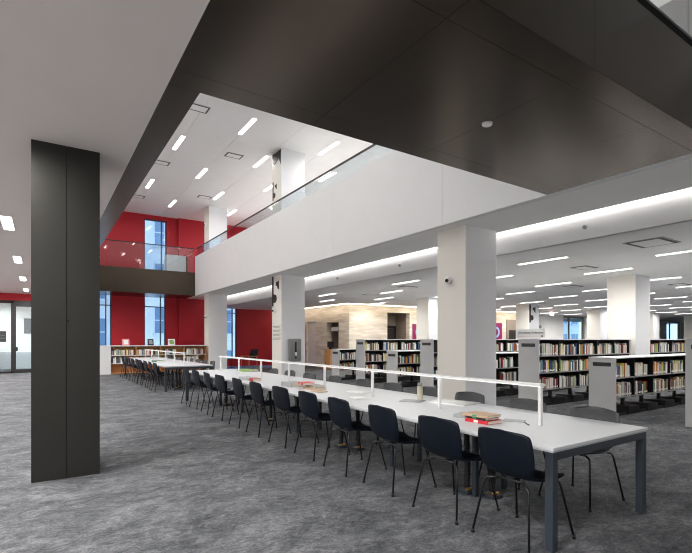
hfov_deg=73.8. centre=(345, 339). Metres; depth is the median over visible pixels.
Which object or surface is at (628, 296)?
column
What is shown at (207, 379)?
shell chair
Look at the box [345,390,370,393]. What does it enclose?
paper sheet
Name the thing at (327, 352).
cabinet
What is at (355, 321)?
wall
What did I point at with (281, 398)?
shell chair
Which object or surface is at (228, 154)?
ceiling vent
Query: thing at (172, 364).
table
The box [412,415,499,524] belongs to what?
shell chair
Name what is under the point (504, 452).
shell chair
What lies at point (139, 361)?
shell chair
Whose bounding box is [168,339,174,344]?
picture frame
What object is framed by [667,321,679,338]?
window
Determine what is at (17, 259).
recessed light
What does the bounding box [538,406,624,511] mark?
shell chair
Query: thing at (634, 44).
fascia
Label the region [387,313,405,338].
wall
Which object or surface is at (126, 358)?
shell chair
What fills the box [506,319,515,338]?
doorway
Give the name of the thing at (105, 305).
window
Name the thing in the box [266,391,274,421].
cable riser
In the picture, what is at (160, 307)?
window
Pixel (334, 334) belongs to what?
wall niche
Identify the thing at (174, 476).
floor
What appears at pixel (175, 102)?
beam
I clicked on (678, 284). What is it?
ceiling vent
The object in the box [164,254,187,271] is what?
base cabinet
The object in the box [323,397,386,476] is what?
shell chair
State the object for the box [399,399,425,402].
printed sheet
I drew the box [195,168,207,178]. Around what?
recessed light
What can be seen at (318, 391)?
book
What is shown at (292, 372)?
shell chair
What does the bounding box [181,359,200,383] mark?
shell chair
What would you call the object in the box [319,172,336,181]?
recessed light
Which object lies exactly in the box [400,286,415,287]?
ceiling vent
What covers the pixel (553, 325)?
wall
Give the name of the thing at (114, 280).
fascia
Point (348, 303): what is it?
trim
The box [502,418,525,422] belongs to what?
notepad
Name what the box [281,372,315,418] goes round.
shell chair
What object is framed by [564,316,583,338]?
window
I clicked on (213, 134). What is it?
ceiling
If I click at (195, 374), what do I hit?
shell chair
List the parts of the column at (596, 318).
panel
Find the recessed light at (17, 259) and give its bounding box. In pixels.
[12,256,21,262]
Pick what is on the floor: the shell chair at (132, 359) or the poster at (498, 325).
the shell chair at (132, 359)
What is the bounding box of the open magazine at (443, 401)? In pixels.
[429,399,480,405]
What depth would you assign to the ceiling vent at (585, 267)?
11.61 m
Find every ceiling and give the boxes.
[0,0,209,293]
[124,0,671,227]
[227,220,691,323]
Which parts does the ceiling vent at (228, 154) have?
core panel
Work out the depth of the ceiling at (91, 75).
3.85 m
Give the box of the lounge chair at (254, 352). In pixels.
[240,349,258,367]
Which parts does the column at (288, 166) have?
panel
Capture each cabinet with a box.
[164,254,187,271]
[323,349,331,368]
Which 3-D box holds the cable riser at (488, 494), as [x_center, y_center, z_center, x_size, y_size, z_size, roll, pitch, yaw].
[1.435,1.184,4.529,0.140,0.713,0.140,0,0,-34]
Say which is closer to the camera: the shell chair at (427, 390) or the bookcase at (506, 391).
the shell chair at (427, 390)
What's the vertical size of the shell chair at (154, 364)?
0.869 m
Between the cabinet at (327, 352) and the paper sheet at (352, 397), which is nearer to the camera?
the paper sheet at (352, 397)
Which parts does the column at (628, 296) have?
panel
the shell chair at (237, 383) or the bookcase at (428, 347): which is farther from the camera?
the bookcase at (428, 347)
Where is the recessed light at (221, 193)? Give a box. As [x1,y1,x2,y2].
[213,192,224,199]
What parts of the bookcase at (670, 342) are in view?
panel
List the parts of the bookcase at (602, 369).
label plate, panel, panel, shelf, panel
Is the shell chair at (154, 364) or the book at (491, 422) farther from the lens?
the shell chair at (154, 364)
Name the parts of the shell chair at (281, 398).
leg, leg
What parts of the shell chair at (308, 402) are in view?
leg, leg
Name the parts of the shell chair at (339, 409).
leg, leg, leg, leg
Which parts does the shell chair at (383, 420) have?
leg, leg, seat frame, leg, leg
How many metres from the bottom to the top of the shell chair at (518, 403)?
0.869 m
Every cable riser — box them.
[174,369,178,388]
[178,369,181,387]
[222,381,229,405]
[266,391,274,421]
[335,427,346,448]
[351,410,364,450]
[458,433,471,494]
[482,468,501,499]
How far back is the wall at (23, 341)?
25.64 m
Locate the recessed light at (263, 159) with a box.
[252,156,269,166]
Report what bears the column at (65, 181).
on the floor
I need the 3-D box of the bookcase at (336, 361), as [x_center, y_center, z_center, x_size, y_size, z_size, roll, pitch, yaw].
[1.353,0.947,19.070,4.262,1.187,0.552,0,0,-34]
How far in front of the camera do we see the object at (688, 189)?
8.85 m
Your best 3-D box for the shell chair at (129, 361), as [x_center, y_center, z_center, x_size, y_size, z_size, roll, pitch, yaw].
[-8.219,1.107,18.009,0.587,0.869,0.544,0,0,-32]
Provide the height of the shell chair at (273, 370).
0.869 m
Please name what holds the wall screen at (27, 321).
attached to the wall at (23, 341)
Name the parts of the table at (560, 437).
leg, post, leg, post, post, leg, leg, post, post, light rail, leg, leg, post, leg, leg, post, leg, leg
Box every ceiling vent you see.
[133,194,144,198]
[154,160,170,165]
[190,103,209,113]
[197,195,211,198]
[224,152,243,159]
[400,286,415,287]
[562,285,583,287]
[570,265,598,269]
[623,236,680,247]
[668,283,690,285]
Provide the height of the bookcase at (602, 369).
1.187 m
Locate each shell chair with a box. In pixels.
[120,356,136,376]
[124,357,140,378]
[127,357,144,379]
[129,358,148,381]
[134,359,152,383]
[137,360,157,384]
[142,360,163,386]
[147,361,168,389]
[151,362,174,391]
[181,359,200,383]
[181,368,210,404]
[189,360,206,386]
[189,370,221,409]
[194,361,215,386]
[201,372,234,414]
[212,374,248,420]
[229,378,269,427]
[235,366,264,400]
[246,381,290,436]
[249,368,277,407]
[263,370,294,409]
[268,386,318,448]
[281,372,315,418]
[294,391,350,460]
[304,375,341,425]
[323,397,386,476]
[330,379,370,434]
[355,382,404,444]
[362,404,436,496]
[389,386,437,455]
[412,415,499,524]
[426,391,484,469]
[471,427,575,552]
[479,398,545,489]
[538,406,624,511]
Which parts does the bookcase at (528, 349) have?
label plate, panel, panel, panel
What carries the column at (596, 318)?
on the floor
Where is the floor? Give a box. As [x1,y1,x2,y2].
[0,365,691,552]
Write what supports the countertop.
on the bookcase at (106, 367)
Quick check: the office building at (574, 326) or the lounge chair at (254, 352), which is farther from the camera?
the office building at (574, 326)
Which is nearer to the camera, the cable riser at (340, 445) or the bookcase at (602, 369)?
the cable riser at (340, 445)
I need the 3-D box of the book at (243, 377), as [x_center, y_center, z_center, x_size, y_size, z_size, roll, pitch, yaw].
[-1.934,0.754,9.098,0.220,0.045,0.400,0,0,-37]
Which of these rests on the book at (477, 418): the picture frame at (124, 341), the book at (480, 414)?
the book at (480, 414)
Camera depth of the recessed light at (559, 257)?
10.64 m
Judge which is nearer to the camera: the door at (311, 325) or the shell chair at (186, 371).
the shell chair at (186, 371)
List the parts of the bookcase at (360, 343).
panel, panel, panel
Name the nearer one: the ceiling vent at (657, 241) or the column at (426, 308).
the ceiling vent at (657, 241)
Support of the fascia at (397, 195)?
attached to the beam at (675, 176)
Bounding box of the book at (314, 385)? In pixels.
[305,384,324,387]
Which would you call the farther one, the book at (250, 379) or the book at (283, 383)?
the book at (250, 379)
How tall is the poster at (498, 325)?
1.200 m
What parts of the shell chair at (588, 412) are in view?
leg, leg, leg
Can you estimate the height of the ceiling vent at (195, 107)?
0.019 m
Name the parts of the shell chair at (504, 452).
leg, seat frame, leg, leg, leg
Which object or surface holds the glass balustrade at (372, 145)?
on the fascia at (397, 195)
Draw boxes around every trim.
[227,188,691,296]
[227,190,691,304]
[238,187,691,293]
[348,303,515,312]
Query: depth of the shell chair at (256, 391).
7.50 m
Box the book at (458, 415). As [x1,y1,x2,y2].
[453,412,465,417]
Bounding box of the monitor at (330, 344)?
[327,341,333,348]
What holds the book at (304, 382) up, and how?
on the book at (314, 385)
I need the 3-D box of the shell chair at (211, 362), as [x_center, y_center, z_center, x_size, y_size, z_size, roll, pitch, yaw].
[-4.502,1.107,14.775,0.587,0.869,0.544,0,0,-34]
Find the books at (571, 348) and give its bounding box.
[111,342,684,387]
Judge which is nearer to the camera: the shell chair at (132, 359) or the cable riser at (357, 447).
the cable riser at (357, 447)
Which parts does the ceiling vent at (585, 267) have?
core panel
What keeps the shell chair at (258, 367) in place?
on the floor
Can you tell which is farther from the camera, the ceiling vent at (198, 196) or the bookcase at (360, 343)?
the ceiling vent at (198, 196)
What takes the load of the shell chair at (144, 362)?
on the floor
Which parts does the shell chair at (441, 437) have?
leg, seat frame, leg, leg, leg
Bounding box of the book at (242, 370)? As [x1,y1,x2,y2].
[237,369,258,371]
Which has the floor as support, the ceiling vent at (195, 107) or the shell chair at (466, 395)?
the shell chair at (466, 395)
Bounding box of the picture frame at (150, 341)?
[147,339,153,344]
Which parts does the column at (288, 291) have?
panel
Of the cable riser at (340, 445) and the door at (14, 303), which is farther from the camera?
the door at (14, 303)
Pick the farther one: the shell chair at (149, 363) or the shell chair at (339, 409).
the shell chair at (149, 363)
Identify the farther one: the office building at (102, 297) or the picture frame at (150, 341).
the office building at (102, 297)
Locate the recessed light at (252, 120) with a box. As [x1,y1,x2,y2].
[238,118,256,134]
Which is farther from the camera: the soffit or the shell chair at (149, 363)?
the shell chair at (149, 363)
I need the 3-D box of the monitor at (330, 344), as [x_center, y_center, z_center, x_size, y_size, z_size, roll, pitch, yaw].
[-0.827,0.289,24.536,0.400,0.420,0.120,0,0,36]
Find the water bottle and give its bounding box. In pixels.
[417,382,422,398]
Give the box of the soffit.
[170,0,691,194]
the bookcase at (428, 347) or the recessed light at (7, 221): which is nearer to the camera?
the recessed light at (7, 221)
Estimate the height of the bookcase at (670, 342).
1.562 m
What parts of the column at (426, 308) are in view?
panel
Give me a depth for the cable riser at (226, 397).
10.82 m
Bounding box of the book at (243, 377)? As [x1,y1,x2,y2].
[239,376,257,379]
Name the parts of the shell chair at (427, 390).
leg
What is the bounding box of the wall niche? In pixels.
[331,322,338,348]
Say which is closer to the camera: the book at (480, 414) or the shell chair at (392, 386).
the book at (480, 414)
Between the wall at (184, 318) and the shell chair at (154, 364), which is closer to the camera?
the shell chair at (154, 364)
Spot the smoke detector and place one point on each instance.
(486, 123)
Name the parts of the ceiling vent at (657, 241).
core panel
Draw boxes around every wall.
[0,293,30,300]
[0,303,30,350]
[0,351,30,369]
[100,211,271,365]
[305,304,515,366]
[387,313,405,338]
[539,315,683,338]
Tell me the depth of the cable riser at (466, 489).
4.64 m
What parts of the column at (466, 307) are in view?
panel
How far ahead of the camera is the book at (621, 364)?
9.42 m
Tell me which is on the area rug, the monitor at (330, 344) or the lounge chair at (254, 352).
the lounge chair at (254, 352)
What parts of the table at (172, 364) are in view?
light rail, leg, leg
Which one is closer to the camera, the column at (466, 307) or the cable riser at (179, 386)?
the column at (466, 307)
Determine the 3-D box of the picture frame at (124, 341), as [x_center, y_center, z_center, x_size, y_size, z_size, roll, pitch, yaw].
[-10.119,0.100,21.175,0.300,0.300,0.124,0,0,-34]
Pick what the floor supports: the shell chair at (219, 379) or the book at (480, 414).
the shell chair at (219, 379)
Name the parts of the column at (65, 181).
cladding panel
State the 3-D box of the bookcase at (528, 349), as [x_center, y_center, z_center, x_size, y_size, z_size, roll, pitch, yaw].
[6.077,0.759,12.015,4.332,1.562,0.552,0,0,-34]
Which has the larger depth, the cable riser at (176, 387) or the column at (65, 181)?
the cable riser at (176, 387)
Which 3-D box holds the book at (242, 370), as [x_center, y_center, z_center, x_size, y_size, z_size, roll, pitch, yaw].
[-2.445,0.752,11.460,0.500,0.050,0.300,0,0,41]
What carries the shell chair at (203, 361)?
on the floor
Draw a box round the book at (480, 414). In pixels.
[462,411,500,418]
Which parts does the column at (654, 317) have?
panel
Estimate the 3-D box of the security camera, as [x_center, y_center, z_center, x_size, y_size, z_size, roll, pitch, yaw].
[2.063,-1.230,9.411,0.140,0.170,0.170,0,0,-34]
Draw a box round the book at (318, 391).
[311,390,327,392]
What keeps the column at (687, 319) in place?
on the floor
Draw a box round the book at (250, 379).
[249,378,260,380]
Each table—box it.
[125,349,212,391]
[185,356,647,552]
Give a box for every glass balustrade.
[105,239,194,265]
[196,144,375,248]
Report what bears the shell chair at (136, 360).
on the floor
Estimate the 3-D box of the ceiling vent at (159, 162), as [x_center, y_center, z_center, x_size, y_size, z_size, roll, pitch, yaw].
[-6.963,-6.670,17.343,0.600,0.019,0.420,0,0,-34]
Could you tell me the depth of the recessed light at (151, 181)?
19.64 m
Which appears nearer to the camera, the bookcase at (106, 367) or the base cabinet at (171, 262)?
the bookcase at (106, 367)
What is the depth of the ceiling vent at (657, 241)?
8.61 m
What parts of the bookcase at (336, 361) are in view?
panel, panel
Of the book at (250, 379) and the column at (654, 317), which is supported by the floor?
the column at (654, 317)
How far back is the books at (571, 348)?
14.76 m
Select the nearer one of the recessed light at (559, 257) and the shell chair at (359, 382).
the shell chair at (359, 382)
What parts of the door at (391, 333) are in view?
door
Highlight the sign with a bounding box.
[517,329,544,338]
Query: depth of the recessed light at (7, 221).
8.42 m
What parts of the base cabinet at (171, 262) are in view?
panel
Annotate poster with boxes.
[412,324,415,338]
[496,323,501,338]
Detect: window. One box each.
[100,295,110,345]
[144,219,165,269]
[144,297,164,344]
[227,309,235,358]
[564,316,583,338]
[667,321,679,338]
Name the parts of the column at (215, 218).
panel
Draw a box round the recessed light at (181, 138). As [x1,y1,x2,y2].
[172,135,185,149]
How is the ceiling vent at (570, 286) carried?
in the ceiling at (607, 253)
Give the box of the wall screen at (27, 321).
[24,318,30,333]
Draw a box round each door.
[0,300,30,373]
[308,322,315,365]
[387,326,395,338]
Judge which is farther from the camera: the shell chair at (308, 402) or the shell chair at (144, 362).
the shell chair at (144, 362)
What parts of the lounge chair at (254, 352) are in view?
backrest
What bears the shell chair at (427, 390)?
on the floor
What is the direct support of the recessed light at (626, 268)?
in the ceiling at (607, 253)
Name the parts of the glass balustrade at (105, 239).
handrail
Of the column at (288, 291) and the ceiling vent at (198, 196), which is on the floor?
the column at (288, 291)
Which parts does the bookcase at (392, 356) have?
panel, panel, panel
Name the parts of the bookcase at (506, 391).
panel, panel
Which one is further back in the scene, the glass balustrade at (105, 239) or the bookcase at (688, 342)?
the glass balustrade at (105, 239)
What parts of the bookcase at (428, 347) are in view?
panel, panel, panel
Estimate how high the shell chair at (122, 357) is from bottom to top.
0.869 m
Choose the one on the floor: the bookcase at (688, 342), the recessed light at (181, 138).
the bookcase at (688, 342)
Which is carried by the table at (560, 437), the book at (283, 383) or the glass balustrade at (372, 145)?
the book at (283, 383)
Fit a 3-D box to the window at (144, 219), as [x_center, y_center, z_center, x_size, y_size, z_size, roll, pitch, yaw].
[-10.319,-4.960,24.921,1.130,3.000,0.100,0,0,-34]
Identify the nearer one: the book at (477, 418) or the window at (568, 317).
the book at (477, 418)
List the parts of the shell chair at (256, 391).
leg, leg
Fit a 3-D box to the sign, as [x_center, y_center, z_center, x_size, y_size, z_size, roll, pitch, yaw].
[4.371,-0.141,10.919,0.620,0.235,0.080,0,0,21]
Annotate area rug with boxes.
[227,365,271,368]
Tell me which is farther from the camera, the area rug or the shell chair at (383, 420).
the area rug
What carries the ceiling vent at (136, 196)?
in the ceiling at (213, 134)
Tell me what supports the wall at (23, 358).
on the floor
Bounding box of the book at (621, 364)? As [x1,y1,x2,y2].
[616,363,623,376]
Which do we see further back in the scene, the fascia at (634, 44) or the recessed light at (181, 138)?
the recessed light at (181, 138)
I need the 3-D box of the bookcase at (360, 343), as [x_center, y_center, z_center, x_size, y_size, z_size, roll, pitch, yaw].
[2.276,0.759,17.678,4.262,1.562,0.552,0,0,-34]
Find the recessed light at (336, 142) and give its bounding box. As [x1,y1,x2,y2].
[318,141,339,154]
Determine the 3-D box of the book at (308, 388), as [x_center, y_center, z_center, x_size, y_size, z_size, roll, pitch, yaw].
[-0.496,0.762,7.293,0.220,0.030,0.340,0,0,-38]
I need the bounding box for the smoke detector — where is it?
[482,121,492,126]
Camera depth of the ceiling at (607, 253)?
14.26 m
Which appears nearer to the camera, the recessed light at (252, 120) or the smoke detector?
the smoke detector
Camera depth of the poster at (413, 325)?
26.04 m
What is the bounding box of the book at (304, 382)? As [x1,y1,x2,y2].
[298,381,313,384]
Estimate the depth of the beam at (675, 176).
8.24 m
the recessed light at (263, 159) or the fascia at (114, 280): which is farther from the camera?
the fascia at (114, 280)
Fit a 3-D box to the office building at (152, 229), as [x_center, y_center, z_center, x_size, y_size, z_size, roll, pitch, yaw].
[-14.174,-6.460,40.882,12.400,28.000,6.200,0,0,-34]
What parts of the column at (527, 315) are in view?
panel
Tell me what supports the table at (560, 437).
on the floor
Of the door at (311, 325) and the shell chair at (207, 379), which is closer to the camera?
the shell chair at (207, 379)
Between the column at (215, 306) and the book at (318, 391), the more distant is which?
the column at (215, 306)
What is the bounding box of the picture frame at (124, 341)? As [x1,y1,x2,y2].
[122,339,128,344]
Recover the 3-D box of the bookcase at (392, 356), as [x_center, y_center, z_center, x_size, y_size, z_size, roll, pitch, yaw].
[3.261,0.947,16.195,4.262,1.187,0.552,0,0,-34]
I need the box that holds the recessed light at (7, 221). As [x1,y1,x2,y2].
[0,215,14,229]
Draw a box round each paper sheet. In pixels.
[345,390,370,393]
[349,396,369,399]
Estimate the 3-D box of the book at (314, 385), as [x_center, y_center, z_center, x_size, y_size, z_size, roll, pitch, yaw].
[-0.502,0.732,7.373,0.212,0.028,0.300,0,0,-28]
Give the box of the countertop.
[100,345,206,346]
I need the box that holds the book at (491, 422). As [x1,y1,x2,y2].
[465,417,500,424]
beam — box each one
[100,0,211,246]
[187,158,691,299]
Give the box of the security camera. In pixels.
[444,276,452,283]
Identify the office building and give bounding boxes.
[100,295,109,345]
[145,220,234,356]
[564,322,579,338]
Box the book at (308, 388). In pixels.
[303,387,326,389]
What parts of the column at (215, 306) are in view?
panel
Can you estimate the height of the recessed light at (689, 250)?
0.012 m
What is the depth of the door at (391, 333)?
26.61 m
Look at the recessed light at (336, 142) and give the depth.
16.05 m
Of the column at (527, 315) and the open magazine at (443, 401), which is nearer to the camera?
the open magazine at (443, 401)
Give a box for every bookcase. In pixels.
[100,345,206,374]
[332,349,386,379]
[356,339,419,382]
[387,350,436,386]
[420,339,517,387]
[496,352,567,396]
[518,339,630,404]
[588,353,684,415]
[650,339,684,354]
[685,339,691,427]
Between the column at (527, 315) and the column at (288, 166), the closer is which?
the column at (288, 166)
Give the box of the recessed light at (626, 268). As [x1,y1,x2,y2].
[585,268,632,273]
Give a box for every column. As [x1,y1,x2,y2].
[31,139,99,482]
[204,206,226,251]
[204,294,226,369]
[272,148,304,214]
[272,275,304,377]
[416,297,436,338]
[437,224,495,405]
[516,304,538,338]
[587,309,606,338]
[607,274,649,354]
[650,313,658,338]
[684,316,691,338]
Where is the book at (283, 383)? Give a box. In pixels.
[281,381,303,386]
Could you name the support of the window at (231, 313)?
in the wall at (184, 318)
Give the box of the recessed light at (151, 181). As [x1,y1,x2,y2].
[145,179,153,187]
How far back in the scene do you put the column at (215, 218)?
23.15 m
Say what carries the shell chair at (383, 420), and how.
on the floor
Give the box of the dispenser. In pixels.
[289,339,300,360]
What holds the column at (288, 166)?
on the slab
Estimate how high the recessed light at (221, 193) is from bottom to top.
0.012 m
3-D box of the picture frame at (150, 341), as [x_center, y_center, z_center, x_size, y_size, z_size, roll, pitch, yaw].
[-9.227,0.100,21.767,0.260,0.300,0.124,0,0,-34]
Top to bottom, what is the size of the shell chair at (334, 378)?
0.869 m
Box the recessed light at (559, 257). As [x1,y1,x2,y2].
[517,257,567,264]
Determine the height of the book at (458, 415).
0.030 m
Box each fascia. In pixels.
[100,265,194,298]
[195,0,691,295]
[481,0,691,127]
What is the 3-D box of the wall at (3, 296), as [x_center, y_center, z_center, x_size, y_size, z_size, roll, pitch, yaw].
[-16.336,-0.510,20.903,5.900,4.100,0.300,0,0,-34]
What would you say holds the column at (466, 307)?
on the floor
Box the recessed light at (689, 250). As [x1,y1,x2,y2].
[655,250,691,255]
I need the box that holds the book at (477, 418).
[465,415,498,420]
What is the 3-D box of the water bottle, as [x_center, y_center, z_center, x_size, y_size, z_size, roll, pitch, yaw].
[0.975,0.669,6.072,0.074,0.215,0.074,0,0,-34]

